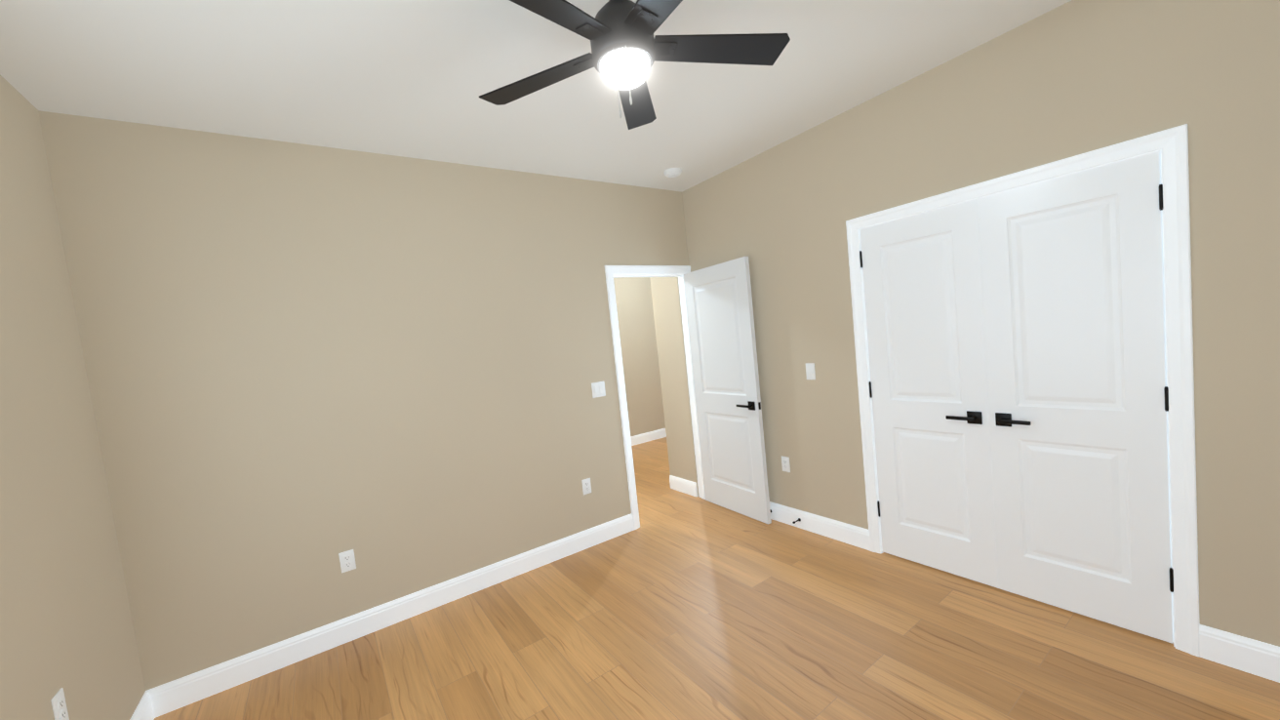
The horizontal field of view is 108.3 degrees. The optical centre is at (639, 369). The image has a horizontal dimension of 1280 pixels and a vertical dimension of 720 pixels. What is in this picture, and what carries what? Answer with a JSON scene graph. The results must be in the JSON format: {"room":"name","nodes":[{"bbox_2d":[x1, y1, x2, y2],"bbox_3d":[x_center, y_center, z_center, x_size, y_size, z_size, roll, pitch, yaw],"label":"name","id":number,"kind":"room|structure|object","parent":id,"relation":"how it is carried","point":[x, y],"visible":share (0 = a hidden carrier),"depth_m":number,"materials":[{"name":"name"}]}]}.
{"room":"empty bedroom","nodes":[
{"label":"empty bedroom","id":0,"kind":"room"},
{"bbox_2d":[0,75,145,719],"bbox_3d":[-1.411,0.258,0.519,0.120,2.740,3.910,-9,5,-35],"label":"wall","id":1,"kind":"structure","parent":0,"point":[66,623],"depth_m":1.70,"materials":[{"name":"beige paint"}]},
{"bbox_2d":[50,687,69,719],"bbox_3d":[-1.903,1.119,1.518,0.009,0.115,0.070,-9,5,-35],"label":"electrical outlet","id":2,"kind":"object","parent":1,"relation":"attached to","point":[59,705],"visible":1,"depth_m":1.51,"materials":[{"name":"white plastic"}]},
{"bbox_2d":[129,687,157,719],"bbox_3d":[-1.221,1.543,0.644,0.015,0.133,3.670,-9,5,-35],"label":"baseboard","id":3,"kind":"structure","parent":1,"relation":"attached to","point":[146,709],"depth_m":2.10,"materials":[{"name":"white paint"}]},
{"bbox_2d":[38,110,688,690],"bbox_3d":[-0.939,0.031,3.166,3.720,2.740,0.120,-9,5,-35],"label":"wall","id":4,"kind":"structure","parent":0,"point":[305,364],"depth_m":2.54,"materials":[{"name":"beige paint"}]},
{"bbox_2d":[338,549,356,572],"bbox_3d":[-1.639,1.075,2.590,0.070,0.115,0.009,-9,5,-35],"label":"electrical outlet","id":5,"kind":"object","parent":4,"relation":"attached to","point":[347,560],"visible":1,"depth_m":2.59,"materials":[{"name":"white plastic"}]},
{"bbox_2d":[153,513,634,717],"bbox_3d":[-1.154,1.383,2.924,2.705,0.133,0.015,-9,5,-35],"label":"baseboard","id":6,"kind":"structure","parent":4,"relation":"attached to","point":[184,691],"depth_m":2.63,"materials":[{"name":"white paint"}]},
{"bbox_2d":[581,478,591,494],"bbox_3d":[-0.399,0.877,3.461,0.070,0.115,0.009,-9,5,-35],"label":"electrical outlet","id":7,"kind":"object","parent":4,"relation":"attached to","point":[586,487],"visible":1,"depth_m":3.46,"materials":[{"name":"white plastic"}]},
{"bbox_2d":[591,381,605,398],"bbox_3d":[-0.314,0.154,3.522,0.116,0.115,0.012,-9,5,-35],"label":"light switch","id":8,"kind":"object","parent":4,"relation":"attached to","point":[598,389],"visible":1,"depth_m":3.52,"materials":[{"name":"white plastic"}]},
{"bbox_2d":[604,265,705,529],"bbox_3d":[0.154,0.188,3.931,0.870,2.100,0.156,-9,5,-35],"label":"door frame","id":9,"kind":"structure","parent":4,"relation":"attached to","point":[612,272],"depth_m":3.70,"materials":[{"name":"white paint"}]},
{"bbox_2d":[682,256,771,523],"bbox_3d":[0.688,0.172,3.778,0.137,2.018,0.763,-8,4,-31],"label":"bedroom door","id":10,"kind":"structure","parent":9,"relation":"attached to","point":[724,364],"depth_m":3.71,"materials":[{"name":"white paint"}]},
{"bbox_2d":[0,0,1071,192],"bbox_3d":[0.237,-1.423,1.685,4.540,0.100,3.910,-9,5,-35],"label":"ceiling","id":11,"kind":"structure","parent":0,"point":[411,78],"depth_m":2.02,"materials":[{"name":"white paint"}]},
{"bbox_2d":[479,0,790,129],"bbox_3d":[-0.054,-1.052,1.462,1.096,0.547,1.071,-9,5,-35],"label":"ceiling fan","id":12,"kind":"object","parent":11,"relation":"hanging from","point":[628,49],"visible":1,"depth_m":1.49,"materials":[{"name":"black metal"}]},
{"bbox_2d":[663,167,681,177],"bbox_3d":[0.248,-1.476,3.482,0.136,0.037,0.136,-9,5,-35],"label":"smoke detector","id":13,"kind":"object","parent":11,"relation":"attached to","point":[672,172],"visible":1,"depth_m":3.44,"materials":[{"name":"white plastic"}]},
{"bbox_2d":[613,277,660,436],"bbox_3d":[-0.393,-0.251,6.518,4.940,2.740,0.120,-9,5,-35],"label":"wall","id":14,"kind":"structure","parent":0,"point":[635,321],"depth_m":6.70,"materials":[{"name":"beige paint"}]},
{"bbox_2d":[630,428,666,445],"bbox_3d":[-0.220,1.043,6.550,4.700,0.133,0.015,-9,5,-35],"label":"baseboard","id":15,"kind":"structure","parent":14,"relation":"attached to","point":[660,433],"depth_m":6.78,"materials":[{"name":"white paint"}]},
{"bbox_2d":[648,277,699,496],"bbox_3d":[1.573,-0.371,5.253,3.160,2.740,0.410,-9,5,-35],"label":"wall","id":16,"kind":"structure","parent":0,"point":[653,347],"depth_m":4.37,"materials":[{"name":"beige paint"}]},
{"bbox_2d":[669,475,697,496],"bbox_3d":[0.412,1.118,4.442,0.015,0.133,0.390,-9,5,-35],"label":"baseboard","id":17,"kind":"structure","parent":16,"relation":"attached to","point":[685,486],"depth_m":4.42,"materials":[{"name":"white paint"}]},
{"bbox_2d":[153,437,1279,719],"bbox_3d":[0.716,1.242,3.489,6.720,0.050,6.340,-9,5,-35],"label":"floor","id":18,"kind":"structure","parent":0,"point":[678,605],"depth_m":2.21,"materials":[{"name":"brown wood"}]},
{"bbox_2d":[681,0,1279,646],"bbox_3d":[1.611,-0.200,2.640,0.120,2.740,3.670,-9,5,-35],"label":"wall","id":19,"kind":"structure","parent":0,"point":[1072,78],"depth_m":1.98,"materials":[{"name":"beige paint"}]},
{"bbox_2d":[781,456,790,472],"bbox_3d":[1.091,0.711,3.464,0.009,0.115,0.070,-9,5,-35],"label":"electrical outlet","id":20,"kind":"object","parent":19,"relation":"attached to","point":[785,465],"visible":1,"depth_m":3.46,"materials":[{"name":"white plastic"}]},
{"bbox_2d":[805,362,815,379],"bbox_3d":[1.176,0.015,3.190,0.012,0.115,0.070,-9,5,-35],"label":"light switch","id":21,"kind":"object","parent":19,"relation":"attached to","point":[810,371],"visible":1,"depth_m":3.18,"materials":[{"name":"white plastic"}]},
{"bbox_2d":[769,501,870,550],"bbox_3d":[1.063,1.108,3.586,0.015,0.133,1.480,-9,5,-35],"label":"baseboard","id":22,"kind":"structure","parent":19,"relation":"attached to","point":[859,537],"depth_m":3.25,"materials":[{"name":"white paint"}]},
{"bbox_2d":[859,199,998,588],"bbox_3d":[1.600,0.155,2.616,0.086,2.018,0.614,-9,5,-35],"label":"closet door","id":23,"kind":"structure","parent":19,"relation":"in","point":[925,322],"depth_m":2.58,"materials":[{"name":"white paint"}]},
{"bbox_2d":[845,123,1199,656],"bbox_3d":[1.820,0.117,2.395,0.138,2.100,1.360,-9,5,-35],"label":"trim","id":24,"kind":"structure","parent":19,"relation":"attached to","point":[1171,144],"depth_m":1.86,"materials":[{"name":"white paint"}]},
{"bbox_2d":[977,151,1173,642],"bbox_3d":[1.954,0.152,2.112,0.086,2.018,0.614,-9,5,-35],"label":"closet door","id":25,"kind":"structure","parent":19,"relation":"in","point":[1072,278],"depth_m":2.08,"materials":[{"name":"white paint"}]},
{"bbox_2d":[1199,624,1279,682],"bbox_3d":[2.495,1.095,1.543,0.015,0.133,0.810,-9,5,-35],"label":"baseboard","id":26,"kind":"structure","parent":19,"relation":"attached to","point":[1244,654],"depth_m":1.78,"materials":[{"name":"white paint"}]}
]}

